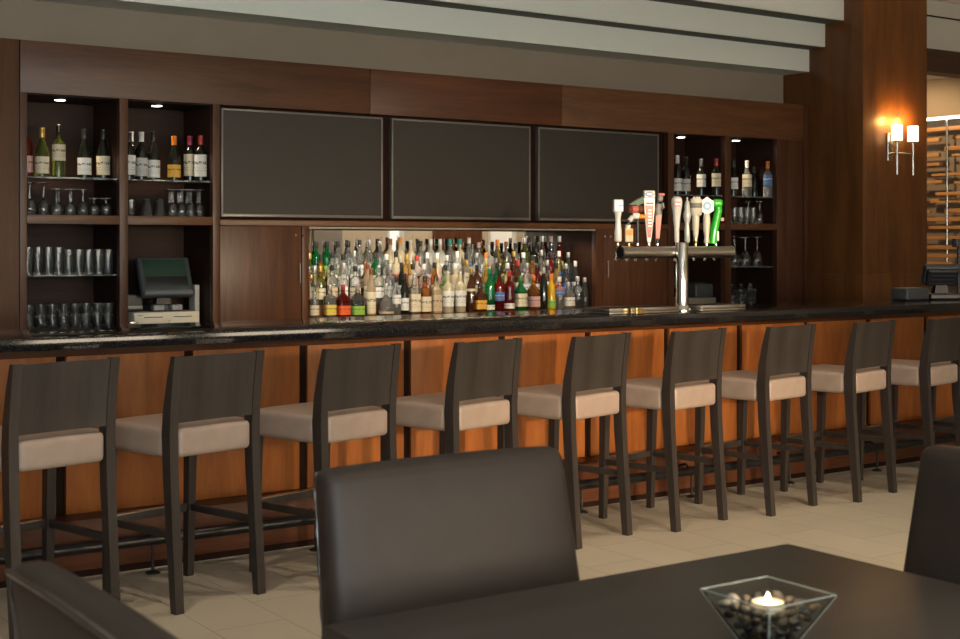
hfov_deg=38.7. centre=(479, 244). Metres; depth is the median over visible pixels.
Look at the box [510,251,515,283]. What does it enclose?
bottle
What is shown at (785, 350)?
bar stool
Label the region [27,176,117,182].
glass shelf
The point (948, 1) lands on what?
ceiling
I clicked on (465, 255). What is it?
bottle
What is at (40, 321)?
glass
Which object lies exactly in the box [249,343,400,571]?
bar stool
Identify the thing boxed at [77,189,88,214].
wine glass
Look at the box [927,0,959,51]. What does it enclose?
wall
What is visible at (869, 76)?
pillar
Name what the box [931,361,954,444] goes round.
bar stool
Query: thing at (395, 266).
bottle
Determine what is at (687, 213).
handle
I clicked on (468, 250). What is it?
bottle
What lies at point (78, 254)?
glass
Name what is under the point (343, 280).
bottle
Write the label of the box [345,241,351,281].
bottle
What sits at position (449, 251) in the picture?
bottle
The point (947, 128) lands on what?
screen
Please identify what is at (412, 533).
dining chair
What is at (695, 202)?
handle
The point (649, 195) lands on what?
handle
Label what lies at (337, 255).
bottle
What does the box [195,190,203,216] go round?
wine glass
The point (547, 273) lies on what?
bottle
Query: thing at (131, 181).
glass shelf
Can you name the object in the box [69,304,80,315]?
glass
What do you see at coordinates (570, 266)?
bottle
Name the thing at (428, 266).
bottle
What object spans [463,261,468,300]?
bottle
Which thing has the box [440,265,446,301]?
bottle
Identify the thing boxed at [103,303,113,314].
glass
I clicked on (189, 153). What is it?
bottle
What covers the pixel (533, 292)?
bottle
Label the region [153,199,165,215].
glass
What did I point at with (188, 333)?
countertop
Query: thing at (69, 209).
wine glass
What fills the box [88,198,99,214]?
glass
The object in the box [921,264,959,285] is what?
monitor
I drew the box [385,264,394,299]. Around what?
bottle
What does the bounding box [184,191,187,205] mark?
wine glass
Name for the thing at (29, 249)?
glass
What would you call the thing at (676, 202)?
handle
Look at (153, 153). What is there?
bottle
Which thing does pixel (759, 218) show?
wine glass
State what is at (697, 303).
grille
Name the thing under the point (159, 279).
terminal
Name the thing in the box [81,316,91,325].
glass
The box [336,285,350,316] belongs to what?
bottle
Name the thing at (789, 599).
pebble
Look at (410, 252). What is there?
bottle
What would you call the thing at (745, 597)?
pebble
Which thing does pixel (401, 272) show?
bottle
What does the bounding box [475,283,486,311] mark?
bottle
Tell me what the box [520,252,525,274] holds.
bottle
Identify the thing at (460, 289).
bottle
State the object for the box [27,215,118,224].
shelf
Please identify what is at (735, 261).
goblet
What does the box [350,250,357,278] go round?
bottle
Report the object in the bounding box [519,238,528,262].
bottle
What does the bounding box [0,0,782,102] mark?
wall
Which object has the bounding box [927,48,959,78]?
beam
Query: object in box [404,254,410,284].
bottle
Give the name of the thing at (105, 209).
glass
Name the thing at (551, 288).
bottle
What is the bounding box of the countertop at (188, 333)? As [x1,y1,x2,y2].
[0,299,959,352]
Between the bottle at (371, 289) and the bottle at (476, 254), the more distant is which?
the bottle at (476, 254)
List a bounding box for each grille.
[592,305,670,308]
[688,303,729,304]
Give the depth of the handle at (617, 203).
7.70 m
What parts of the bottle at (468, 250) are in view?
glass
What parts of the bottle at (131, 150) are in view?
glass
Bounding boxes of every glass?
[27,182,35,214]
[27,247,32,274]
[27,305,34,317]
[27,317,34,327]
[33,247,42,274]
[35,304,46,316]
[35,317,46,327]
[38,182,49,214]
[43,247,52,274]
[47,304,57,316]
[47,317,57,326]
[51,189,61,214]
[54,247,63,274]
[58,190,63,214]
[58,304,69,316]
[58,316,69,326]
[64,189,75,214]
[64,250,73,274]
[67,190,76,214]
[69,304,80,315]
[70,316,80,325]
[74,250,83,273]
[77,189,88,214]
[81,303,91,315]
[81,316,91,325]
[84,250,93,273]
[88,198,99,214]
[92,303,102,315]
[92,315,102,325]
[94,249,103,273]
[100,198,111,215]
[103,249,112,273]
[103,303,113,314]
[103,315,113,324]
[140,198,152,215]
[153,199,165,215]
[166,190,171,215]
[168,189,177,215]
[176,190,184,215]
[177,189,186,216]
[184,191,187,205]
[185,190,189,216]
[186,190,195,216]
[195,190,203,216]
[756,201,762,223]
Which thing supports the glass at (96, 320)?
on the bar cabinet
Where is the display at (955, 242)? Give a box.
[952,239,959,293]
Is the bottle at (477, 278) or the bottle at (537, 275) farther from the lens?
the bottle at (537, 275)
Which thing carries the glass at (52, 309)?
on the glass at (51, 321)
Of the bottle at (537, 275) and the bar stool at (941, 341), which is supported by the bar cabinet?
the bottle at (537, 275)
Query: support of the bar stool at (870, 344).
on the floor
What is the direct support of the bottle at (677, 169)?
on the bar cabinet
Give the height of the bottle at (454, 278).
0.274 m
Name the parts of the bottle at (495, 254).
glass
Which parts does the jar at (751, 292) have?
lid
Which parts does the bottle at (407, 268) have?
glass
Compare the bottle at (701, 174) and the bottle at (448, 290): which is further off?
the bottle at (701, 174)
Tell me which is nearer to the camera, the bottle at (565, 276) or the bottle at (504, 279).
the bottle at (504, 279)
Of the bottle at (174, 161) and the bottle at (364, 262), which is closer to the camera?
the bottle at (174, 161)
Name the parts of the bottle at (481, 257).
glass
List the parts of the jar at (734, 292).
lid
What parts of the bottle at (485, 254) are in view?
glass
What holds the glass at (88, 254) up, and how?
on the bar cabinet
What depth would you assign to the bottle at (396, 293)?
9.50 m
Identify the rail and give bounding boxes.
[0,432,955,574]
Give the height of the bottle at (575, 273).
0.284 m
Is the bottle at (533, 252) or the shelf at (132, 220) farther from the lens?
the bottle at (533, 252)
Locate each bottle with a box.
[27,126,32,175]
[35,127,48,176]
[52,125,65,176]
[77,129,90,177]
[96,129,109,177]
[128,132,135,178]
[130,131,135,149]
[135,132,147,178]
[148,131,159,179]
[167,136,180,179]
[184,136,194,180]
[194,135,206,180]
[309,253,312,277]
[309,266,311,305]
[310,266,318,316]
[311,242,319,275]
[317,255,324,278]
[317,266,325,304]
[323,241,329,281]
[323,285,336,316]
[327,252,337,278]
[327,265,337,297]
[334,241,340,274]
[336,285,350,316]
[338,254,348,292]
[339,263,347,295]
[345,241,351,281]
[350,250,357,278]
[350,266,360,298]
[350,284,364,315]
[356,240,362,278]
[360,261,365,292]
[363,263,369,303]
[365,235,372,266]
[367,268,375,314]
[370,253,377,278]
[374,261,383,303]
[377,236,383,267]
[378,284,393,314]
[381,254,387,283]
[385,239,393,263]
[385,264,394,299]
[392,252,399,276]
[392,276,400,314]
[396,237,404,263]
[398,263,403,288]
[400,273,408,313]
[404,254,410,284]
[407,236,415,265]
[408,264,417,287]
[408,273,420,313]
[415,255,421,284]
[416,241,424,268]
[418,264,428,288]
[421,276,430,313]
[425,253,430,288]
[426,239,434,274]
[430,262,438,288]
[431,276,441,312]
[432,253,441,287]
[436,239,444,266]
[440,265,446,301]
[442,255,451,276]
[443,267,453,312]
[445,239,454,267]
[450,264,457,300]
[452,251,461,273]
[455,267,465,311]
[457,239,464,265]
[462,254,470,281]
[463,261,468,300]
[466,238,472,267]
[467,268,475,311]
[472,253,481,277]
[473,265,481,292]
[474,242,483,266]
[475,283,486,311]
[482,253,488,283]
[482,262,487,292]
[484,268,494,311]
[486,244,493,267]
[491,253,500,278]
[492,263,501,282]
[493,240,500,265]
[495,269,504,310]
[500,254,505,277]
[501,242,510,270]
[502,263,511,283]
[504,271,514,310]
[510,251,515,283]
[511,243,519,260]
[514,260,521,289]
[514,276,527,310]
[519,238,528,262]
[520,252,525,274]
[522,263,530,289]
[527,276,539,309]
[529,242,537,264]
[529,255,535,275]
[534,264,541,288]
[538,250,544,275]
[539,236,545,263]
[539,268,547,309]
[545,260,549,283]
[547,236,554,262]
[548,274,555,308]
[549,252,554,273]
[553,263,560,286]
[555,277,564,308]
[556,236,563,271]
[556,251,562,275]
[561,264,570,289]
[565,252,572,281]
[565,282,574,308]
[571,261,578,290]
[572,276,582,308]
[582,278,588,307]
[674,155,681,193]
[682,157,690,194]
[697,159,705,194]
[712,158,720,194]
[731,160,737,195]
[742,160,751,195]
[752,167,758,196]
[763,161,771,196]
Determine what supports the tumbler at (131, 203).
on the bar cabinet
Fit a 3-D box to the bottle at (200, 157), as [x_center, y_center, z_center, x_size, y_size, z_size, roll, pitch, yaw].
[-1.782,-0.552,8.717,0.077,0.292,0.076,0,0,-20]
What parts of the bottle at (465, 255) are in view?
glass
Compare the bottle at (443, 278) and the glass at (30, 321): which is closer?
the glass at (30, 321)
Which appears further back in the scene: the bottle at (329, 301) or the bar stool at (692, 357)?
the bottle at (329, 301)
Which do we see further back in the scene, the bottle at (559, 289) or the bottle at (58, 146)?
the bottle at (559, 289)
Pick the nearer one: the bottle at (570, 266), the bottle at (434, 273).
the bottle at (434, 273)
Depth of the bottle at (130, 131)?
8.66 m
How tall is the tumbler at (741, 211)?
0.135 m
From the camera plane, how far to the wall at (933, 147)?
14.95 m
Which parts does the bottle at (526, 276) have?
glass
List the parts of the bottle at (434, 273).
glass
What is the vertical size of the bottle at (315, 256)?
0.279 m
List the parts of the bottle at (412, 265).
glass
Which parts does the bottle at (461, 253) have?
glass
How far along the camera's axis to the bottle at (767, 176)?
11.53 m
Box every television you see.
[220,108,382,218]
[389,118,530,219]
[535,127,658,221]
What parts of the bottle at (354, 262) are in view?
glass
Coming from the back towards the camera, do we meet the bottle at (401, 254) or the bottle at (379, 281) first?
the bottle at (401, 254)
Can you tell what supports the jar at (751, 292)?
on the bar cabinet
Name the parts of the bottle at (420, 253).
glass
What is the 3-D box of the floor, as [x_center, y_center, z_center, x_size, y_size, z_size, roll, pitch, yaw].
[2.278,1.490,6.408,21.400,0.080,15.400,0,0,-34]
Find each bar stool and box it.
[0,357,120,638]
[102,350,265,614]
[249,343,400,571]
[380,337,522,460]
[497,332,632,549]
[599,328,727,532]
[694,323,817,516]
[780,320,896,502]
[857,317,959,479]
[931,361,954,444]
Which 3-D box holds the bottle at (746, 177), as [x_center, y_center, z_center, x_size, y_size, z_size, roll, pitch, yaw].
[2.268,-0.562,11.611,0.083,0.312,0.082,0,0,-20]
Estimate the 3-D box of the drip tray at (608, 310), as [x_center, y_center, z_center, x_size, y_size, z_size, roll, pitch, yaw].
[0.850,0.362,7.648,0.505,0.034,0.220,0,0,-34]
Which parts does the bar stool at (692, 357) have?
leg, foot plate, leg, seat, leg, backrest, leg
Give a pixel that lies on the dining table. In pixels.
(872, 601)
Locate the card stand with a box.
[189,284,198,310]
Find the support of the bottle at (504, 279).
on the bar cabinet
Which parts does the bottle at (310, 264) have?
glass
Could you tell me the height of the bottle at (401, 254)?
0.314 m
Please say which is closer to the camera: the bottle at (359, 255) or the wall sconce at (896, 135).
the bottle at (359, 255)
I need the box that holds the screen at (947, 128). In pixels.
[927,119,959,286]
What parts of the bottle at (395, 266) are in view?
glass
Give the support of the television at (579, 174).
on the bar cabinet
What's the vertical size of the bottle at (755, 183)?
0.262 m
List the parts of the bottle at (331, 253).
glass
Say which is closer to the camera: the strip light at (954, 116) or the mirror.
the mirror
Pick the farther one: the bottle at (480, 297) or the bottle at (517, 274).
the bottle at (517, 274)
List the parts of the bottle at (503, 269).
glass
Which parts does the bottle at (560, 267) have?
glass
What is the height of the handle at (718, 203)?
0.281 m
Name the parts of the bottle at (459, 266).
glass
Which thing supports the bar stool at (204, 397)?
on the floor
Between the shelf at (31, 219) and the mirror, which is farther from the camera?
the mirror
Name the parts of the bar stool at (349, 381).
leg, foot plate, leg, seat, leg, backrest, leg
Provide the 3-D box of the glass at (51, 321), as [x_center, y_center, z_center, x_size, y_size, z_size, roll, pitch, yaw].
[-2.557,0.467,8.175,0.066,0.074,0.066,0,0,-44]
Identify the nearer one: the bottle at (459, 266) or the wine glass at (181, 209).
the wine glass at (181, 209)
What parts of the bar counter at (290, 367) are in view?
panel, panel, panel, panel, panel, rail, panel, panel, panel, panel, panel, panel, panel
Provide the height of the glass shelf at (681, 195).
0.010 m
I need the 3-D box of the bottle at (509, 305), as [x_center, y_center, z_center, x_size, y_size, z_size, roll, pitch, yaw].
[0.215,0.337,10.072,0.080,0.294,0.079,0,0,-17]
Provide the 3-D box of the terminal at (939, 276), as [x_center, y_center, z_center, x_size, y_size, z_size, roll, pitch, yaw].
[3.237,0.256,9.609,0.250,0.246,0.200,0,0,-3]
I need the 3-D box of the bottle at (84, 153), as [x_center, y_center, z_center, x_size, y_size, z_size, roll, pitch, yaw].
[-2.432,-0.560,8.405,0.083,0.307,0.082,0,0,-20]
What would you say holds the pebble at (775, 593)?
in the bowl
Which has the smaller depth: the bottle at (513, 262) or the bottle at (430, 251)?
the bottle at (430, 251)
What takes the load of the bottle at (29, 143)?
on the bar cabinet
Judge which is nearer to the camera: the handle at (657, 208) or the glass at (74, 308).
the handle at (657, 208)
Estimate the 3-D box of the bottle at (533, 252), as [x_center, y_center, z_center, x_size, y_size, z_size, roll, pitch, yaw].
[0.412,0.117,10.553,0.076,0.284,0.075,0,0,-10]
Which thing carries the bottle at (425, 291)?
on the bar cabinet
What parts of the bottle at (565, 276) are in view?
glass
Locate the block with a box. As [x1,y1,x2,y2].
[631,307,642,314]
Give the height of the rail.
0.193 m
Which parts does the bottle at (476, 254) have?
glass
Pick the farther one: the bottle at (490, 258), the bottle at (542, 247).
the bottle at (542, 247)
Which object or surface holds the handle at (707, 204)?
on the faucet
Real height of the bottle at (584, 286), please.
0.234 m
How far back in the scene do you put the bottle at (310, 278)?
9.22 m
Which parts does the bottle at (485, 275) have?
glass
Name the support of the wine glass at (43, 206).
on the bar cabinet
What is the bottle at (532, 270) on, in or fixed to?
on the bar cabinet
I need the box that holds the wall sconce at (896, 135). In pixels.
[886,125,917,174]
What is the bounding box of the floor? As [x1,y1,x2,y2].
[0,461,919,638]
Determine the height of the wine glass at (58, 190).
0.158 m
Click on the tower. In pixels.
(681, 251)
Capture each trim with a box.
[386,0,841,49]
[808,273,928,300]
[927,15,959,20]
[927,78,959,117]
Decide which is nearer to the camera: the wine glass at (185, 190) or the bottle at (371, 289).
the wine glass at (185, 190)
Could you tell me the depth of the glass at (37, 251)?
8.12 m
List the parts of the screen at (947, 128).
rod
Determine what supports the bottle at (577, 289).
on the bar cabinet
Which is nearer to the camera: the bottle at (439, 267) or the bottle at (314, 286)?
the bottle at (314, 286)
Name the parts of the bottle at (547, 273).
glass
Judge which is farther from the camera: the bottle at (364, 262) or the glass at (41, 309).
the bottle at (364, 262)
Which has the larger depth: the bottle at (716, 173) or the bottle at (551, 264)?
the bottle at (716, 173)
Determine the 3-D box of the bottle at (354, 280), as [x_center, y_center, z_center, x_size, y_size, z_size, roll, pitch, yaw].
[-0.863,0.277,9.448,0.076,0.264,0.075,0,0,-12]
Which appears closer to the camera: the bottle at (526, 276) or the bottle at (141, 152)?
the bottle at (141, 152)
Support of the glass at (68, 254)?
on the bar cabinet
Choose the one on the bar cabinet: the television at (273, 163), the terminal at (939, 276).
the television at (273, 163)
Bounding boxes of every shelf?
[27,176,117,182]
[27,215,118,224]
[27,273,117,276]
[128,179,210,184]
[128,216,212,225]
[674,194,721,197]
[679,223,724,229]
[731,196,773,198]
[731,223,776,230]
[731,266,773,267]
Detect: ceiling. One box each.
[34,0,843,74]
[927,75,949,79]
[935,0,959,3]
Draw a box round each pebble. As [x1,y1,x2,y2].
[727,593,740,599]
[741,593,750,601]
[752,591,763,597]
[762,589,771,596]
[771,590,783,599]
[783,596,794,603]
[795,598,804,602]
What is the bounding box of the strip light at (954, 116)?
[927,115,959,120]
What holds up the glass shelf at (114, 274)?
attached to the bar cabinet
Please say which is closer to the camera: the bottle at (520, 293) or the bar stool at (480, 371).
the bar stool at (480, 371)
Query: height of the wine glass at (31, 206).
0.195 m
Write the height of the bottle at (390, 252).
0.304 m
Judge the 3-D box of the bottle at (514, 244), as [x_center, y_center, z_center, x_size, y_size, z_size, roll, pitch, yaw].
[0.271,0.121,10.456,0.076,0.274,0.075,0,0,-16]
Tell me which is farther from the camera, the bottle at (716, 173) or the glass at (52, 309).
the bottle at (716, 173)
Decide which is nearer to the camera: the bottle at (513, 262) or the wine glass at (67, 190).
the wine glass at (67, 190)
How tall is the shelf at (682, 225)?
0.053 m
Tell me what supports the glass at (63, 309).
on the glass at (63, 321)
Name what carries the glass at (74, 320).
on the bar cabinet
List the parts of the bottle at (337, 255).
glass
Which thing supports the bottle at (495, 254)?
on the bar cabinet
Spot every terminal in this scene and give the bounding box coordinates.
[135,257,193,311]
[921,264,959,299]
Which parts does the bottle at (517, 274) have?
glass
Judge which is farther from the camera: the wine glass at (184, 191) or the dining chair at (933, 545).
the wine glass at (184, 191)
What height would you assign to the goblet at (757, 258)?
0.245 m
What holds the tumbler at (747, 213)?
on the bar cabinet
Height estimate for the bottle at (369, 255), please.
0.332 m
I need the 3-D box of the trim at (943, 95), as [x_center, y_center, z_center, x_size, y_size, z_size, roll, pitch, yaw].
[4.870,-1.585,15.030,0.220,0.410,3.700,0,0,-34]
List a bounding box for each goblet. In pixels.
[731,237,739,265]
[740,237,750,265]
[751,237,762,265]
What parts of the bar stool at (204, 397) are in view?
leg, foot plate, leg, seat, leg, backrest, leg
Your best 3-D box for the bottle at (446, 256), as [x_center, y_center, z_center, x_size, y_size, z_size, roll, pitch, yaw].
[-0.243,0.204,9.988,0.070,0.258,0.069,0,0,-32]
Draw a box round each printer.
[128,293,142,311]
[688,282,712,297]
[891,287,928,299]
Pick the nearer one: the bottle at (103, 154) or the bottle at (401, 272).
the bottle at (103, 154)
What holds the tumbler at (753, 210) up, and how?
on the bar cabinet
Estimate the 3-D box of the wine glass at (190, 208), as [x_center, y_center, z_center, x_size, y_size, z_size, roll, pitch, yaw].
[-1.834,-0.265,8.670,0.058,0.172,0.058,0,0,-43]
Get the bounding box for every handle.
[613,199,622,245]
[625,213,645,245]
[626,196,643,245]
[643,190,654,245]
[654,193,664,245]
[671,196,681,245]
[683,197,690,245]
[689,196,701,245]
[702,197,713,245]
[709,199,723,245]
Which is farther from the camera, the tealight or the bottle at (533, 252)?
the bottle at (533, 252)
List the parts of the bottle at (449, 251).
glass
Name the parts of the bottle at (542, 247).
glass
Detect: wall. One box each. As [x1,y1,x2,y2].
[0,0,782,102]
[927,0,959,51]
[927,118,959,292]
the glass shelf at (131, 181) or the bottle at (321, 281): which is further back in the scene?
the bottle at (321, 281)
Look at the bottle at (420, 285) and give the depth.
9.75 m
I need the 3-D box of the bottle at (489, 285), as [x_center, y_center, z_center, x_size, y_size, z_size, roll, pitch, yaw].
[0.070,0.327,9.973,0.080,0.314,0.079,0,0,-17]
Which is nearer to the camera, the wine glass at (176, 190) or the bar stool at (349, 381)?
the bar stool at (349, 381)
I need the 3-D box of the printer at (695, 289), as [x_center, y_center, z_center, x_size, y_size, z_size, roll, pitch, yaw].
[1.789,0.371,11.308,0.200,0.120,0.200,0,0,-34]
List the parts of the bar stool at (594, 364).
leg, leg, seat, leg, backrest, leg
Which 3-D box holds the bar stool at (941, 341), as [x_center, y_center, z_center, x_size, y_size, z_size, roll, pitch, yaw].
[2.657,0.944,8.414,0.514,1.012,0.454,0,0,45]
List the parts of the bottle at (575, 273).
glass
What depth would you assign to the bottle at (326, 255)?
9.51 m
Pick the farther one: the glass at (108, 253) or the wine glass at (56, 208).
the glass at (108, 253)
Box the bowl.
[700,576,836,638]
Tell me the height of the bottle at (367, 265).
0.284 m
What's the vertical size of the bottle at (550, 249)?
0.329 m
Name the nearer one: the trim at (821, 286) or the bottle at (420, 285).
the bottle at (420, 285)
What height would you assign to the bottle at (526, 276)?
0.274 m
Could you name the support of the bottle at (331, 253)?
on the bar cabinet
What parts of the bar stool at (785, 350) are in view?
leg, foot plate, leg, seat, leg, backrest, leg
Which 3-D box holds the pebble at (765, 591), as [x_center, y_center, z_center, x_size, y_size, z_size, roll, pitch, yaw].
[0.518,0.627,2.462,0.017,0.016,0.022,0,0,-23]
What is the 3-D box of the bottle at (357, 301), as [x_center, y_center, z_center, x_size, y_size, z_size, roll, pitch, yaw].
[-0.838,0.377,9.351,0.087,0.214,0.086,0,0,-32]
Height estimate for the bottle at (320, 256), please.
0.268 m
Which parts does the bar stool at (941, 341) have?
leg, foot plate, leg, seat, leg, backrest, leg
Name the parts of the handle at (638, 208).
stem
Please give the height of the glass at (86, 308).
0.074 m
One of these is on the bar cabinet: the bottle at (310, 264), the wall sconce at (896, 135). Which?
the bottle at (310, 264)
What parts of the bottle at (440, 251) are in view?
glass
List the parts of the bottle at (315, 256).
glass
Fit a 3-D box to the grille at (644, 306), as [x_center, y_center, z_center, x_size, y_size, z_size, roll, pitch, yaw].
[0.850,0.349,7.648,0.479,0.005,0.194,0,0,-34]
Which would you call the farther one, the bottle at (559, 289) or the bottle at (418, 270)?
the bottle at (559, 289)
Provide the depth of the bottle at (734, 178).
11.40 m
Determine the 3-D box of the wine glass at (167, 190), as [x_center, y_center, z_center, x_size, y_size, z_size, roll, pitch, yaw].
[-1.962,-0.265,8.680,0.058,0.172,0.058,0,0,-4]
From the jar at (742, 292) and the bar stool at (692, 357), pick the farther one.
the jar at (742, 292)
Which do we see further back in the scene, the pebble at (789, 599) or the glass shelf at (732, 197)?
the glass shelf at (732, 197)
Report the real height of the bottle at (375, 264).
0.277 m
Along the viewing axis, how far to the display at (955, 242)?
9.75 m
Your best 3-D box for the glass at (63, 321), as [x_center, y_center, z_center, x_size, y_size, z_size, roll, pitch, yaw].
[-2.500,0.467,8.213,0.066,0.074,0.066,0,0,-7]
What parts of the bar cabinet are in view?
panel, cash drawer, header panel, door, recess rail, header panel, door, header panel, cash drawer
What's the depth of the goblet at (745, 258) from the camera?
11.41 m
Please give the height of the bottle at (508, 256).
0.284 m
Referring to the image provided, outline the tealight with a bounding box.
[751,593,784,607]
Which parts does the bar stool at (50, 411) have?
leg, foot plate, leg, seat, backrest, leg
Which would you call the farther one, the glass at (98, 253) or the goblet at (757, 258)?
the goblet at (757, 258)
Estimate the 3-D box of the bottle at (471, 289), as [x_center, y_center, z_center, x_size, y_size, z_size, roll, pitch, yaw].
[-0.064,0.327,9.881,0.064,0.314,0.063,0,0,-17]
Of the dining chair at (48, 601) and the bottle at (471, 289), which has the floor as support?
the dining chair at (48, 601)
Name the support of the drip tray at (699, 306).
on the countertop at (188, 333)
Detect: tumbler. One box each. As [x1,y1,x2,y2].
[128,200,135,215]
[731,207,738,222]
[738,207,744,222]
[744,208,750,223]
[750,208,756,223]
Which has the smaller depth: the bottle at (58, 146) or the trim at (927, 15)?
the bottle at (58, 146)
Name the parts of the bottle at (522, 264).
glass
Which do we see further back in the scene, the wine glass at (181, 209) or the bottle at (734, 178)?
the bottle at (734, 178)
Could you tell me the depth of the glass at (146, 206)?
8.51 m
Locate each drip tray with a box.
[584,305,678,314]
[688,303,745,310]
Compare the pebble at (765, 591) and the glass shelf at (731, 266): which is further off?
the glass shelf at (731, 266)
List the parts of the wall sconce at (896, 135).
plate, lamp shade, rod, cross arm, lamp shade, rod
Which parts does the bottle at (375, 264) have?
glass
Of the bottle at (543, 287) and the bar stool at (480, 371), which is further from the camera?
the bottle at (543, 287)
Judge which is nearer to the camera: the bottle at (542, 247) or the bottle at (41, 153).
the bottle at (41, 153)
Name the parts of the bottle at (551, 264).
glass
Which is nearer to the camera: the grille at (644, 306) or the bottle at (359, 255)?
the grille at (644, 306)
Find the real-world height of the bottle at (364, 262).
0.221 m
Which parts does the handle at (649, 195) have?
crown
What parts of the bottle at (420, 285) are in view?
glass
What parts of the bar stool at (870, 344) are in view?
leg, foot plate, leg, seat, leg, backrest, leg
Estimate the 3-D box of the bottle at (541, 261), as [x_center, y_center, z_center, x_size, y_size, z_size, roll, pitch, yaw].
[0.470,0.185,10.476,0.059,0.296,0.058,0,0,-19]
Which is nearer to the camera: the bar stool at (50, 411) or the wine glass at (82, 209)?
the bar stool at (50, 411)
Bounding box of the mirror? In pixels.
[309,229,557,263]
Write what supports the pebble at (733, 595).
in the bowl
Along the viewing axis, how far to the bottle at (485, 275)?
10.05 m
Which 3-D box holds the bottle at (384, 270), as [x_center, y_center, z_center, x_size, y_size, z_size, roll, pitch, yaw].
[-0.664,0.200,9.700,0.070,0.268,0.069,0,0,-32]
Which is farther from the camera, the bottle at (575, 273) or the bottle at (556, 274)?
the bottle at (575, 273)
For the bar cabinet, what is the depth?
9.00 m
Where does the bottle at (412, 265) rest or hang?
on the bar cabinet
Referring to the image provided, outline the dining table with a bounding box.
[324,544,959,638]
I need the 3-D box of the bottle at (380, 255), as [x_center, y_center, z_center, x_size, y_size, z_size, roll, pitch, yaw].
[-0.717,0.098,9.780,0.074,0.322,0.074,0,0,-27]
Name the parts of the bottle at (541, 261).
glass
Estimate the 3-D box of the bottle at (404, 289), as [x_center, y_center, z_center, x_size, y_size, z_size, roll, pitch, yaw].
[-0.528,0.342,9.564,0.064,0.284,0.063,0,0,-17]
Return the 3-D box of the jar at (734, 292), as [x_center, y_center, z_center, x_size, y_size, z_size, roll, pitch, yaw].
[2.098,0.414,11.362,0.099,0.180,0.099,0,0,-34]
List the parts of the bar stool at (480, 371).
leg, leg, seat, leg, backrest, leg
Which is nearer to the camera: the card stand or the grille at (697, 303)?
the grille at (697, 303)
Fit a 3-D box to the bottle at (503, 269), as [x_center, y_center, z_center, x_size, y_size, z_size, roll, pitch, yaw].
[0.183,0.200,10.280,0.074,0.268,0.073,0,0,-14]
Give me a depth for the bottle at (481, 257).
10.25 m
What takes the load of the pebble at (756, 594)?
in the bowl
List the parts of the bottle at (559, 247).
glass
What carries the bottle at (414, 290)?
on the bar cabinet
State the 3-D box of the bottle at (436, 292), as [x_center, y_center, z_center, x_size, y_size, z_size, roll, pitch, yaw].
[-0.313,0.351,9.711,0.076,0.264,0.075,0,0,-32]
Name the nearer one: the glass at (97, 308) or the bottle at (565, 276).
the glass at (97, 308)
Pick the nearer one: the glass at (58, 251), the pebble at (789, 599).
the pebble at (789, 599)
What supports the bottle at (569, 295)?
on the bar cabinet
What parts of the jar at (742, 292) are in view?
lid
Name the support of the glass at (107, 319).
on the bar cabinet
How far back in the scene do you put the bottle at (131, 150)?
8.47 m
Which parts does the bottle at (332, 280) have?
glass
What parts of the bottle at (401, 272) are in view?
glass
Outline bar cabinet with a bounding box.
[0,38,808,328]
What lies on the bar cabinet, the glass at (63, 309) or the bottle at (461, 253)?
the bottle at (461, 253)
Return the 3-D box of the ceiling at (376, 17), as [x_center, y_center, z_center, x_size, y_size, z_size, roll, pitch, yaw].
[-2.911,-1.818,7.761,13.965,0.664,0.677,0,0,-34]
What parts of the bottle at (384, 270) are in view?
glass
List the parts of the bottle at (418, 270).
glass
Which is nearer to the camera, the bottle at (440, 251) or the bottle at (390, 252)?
the bottle at (390, 252)
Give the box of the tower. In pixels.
[616,242,734,311]
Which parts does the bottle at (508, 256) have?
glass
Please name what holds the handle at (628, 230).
attached to the faucet
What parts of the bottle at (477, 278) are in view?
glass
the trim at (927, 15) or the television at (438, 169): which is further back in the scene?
the trim at (927, 15)
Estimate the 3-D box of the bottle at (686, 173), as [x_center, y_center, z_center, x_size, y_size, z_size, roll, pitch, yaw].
[1.678,-0.562,11.135,0.077,0.312,0.076,0,0,-20]
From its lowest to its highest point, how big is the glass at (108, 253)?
0.150 m
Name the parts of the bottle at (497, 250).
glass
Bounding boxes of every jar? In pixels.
[731,284,737,303]
[737,284,747,303]
[746,284,756,302]
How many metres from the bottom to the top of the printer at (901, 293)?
0.083 m
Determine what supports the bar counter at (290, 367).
on the floor
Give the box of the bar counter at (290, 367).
[0,311,959,587]
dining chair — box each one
[4,561,177,638]
[313,446,579,638]
[903,444,959,584]
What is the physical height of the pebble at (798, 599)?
0.015 m
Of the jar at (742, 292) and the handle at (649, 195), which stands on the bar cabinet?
the jar at (742, 292)
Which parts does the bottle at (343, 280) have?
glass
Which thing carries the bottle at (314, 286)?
on the bar cabinet
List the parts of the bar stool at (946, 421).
leg, foot plate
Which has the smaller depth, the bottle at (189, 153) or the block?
the block
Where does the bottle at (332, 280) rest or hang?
on the bar cabinet
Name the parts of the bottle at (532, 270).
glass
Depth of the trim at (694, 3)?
10.65 m
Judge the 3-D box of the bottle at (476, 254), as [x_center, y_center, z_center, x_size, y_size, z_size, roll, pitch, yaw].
[-0.024,0.195,10.138,0.074,0.277,0.073,0,0,-9]
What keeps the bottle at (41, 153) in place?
on the bar cabinet
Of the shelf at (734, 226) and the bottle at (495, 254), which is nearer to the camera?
the bottle at (495, 254)
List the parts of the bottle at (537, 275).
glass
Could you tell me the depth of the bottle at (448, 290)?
9.74 m
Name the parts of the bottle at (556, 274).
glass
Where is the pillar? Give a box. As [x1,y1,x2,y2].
[783,0,926,273]
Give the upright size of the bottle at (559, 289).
0.244 m
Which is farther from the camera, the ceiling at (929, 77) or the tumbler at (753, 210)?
the ceiling at (929, 77)

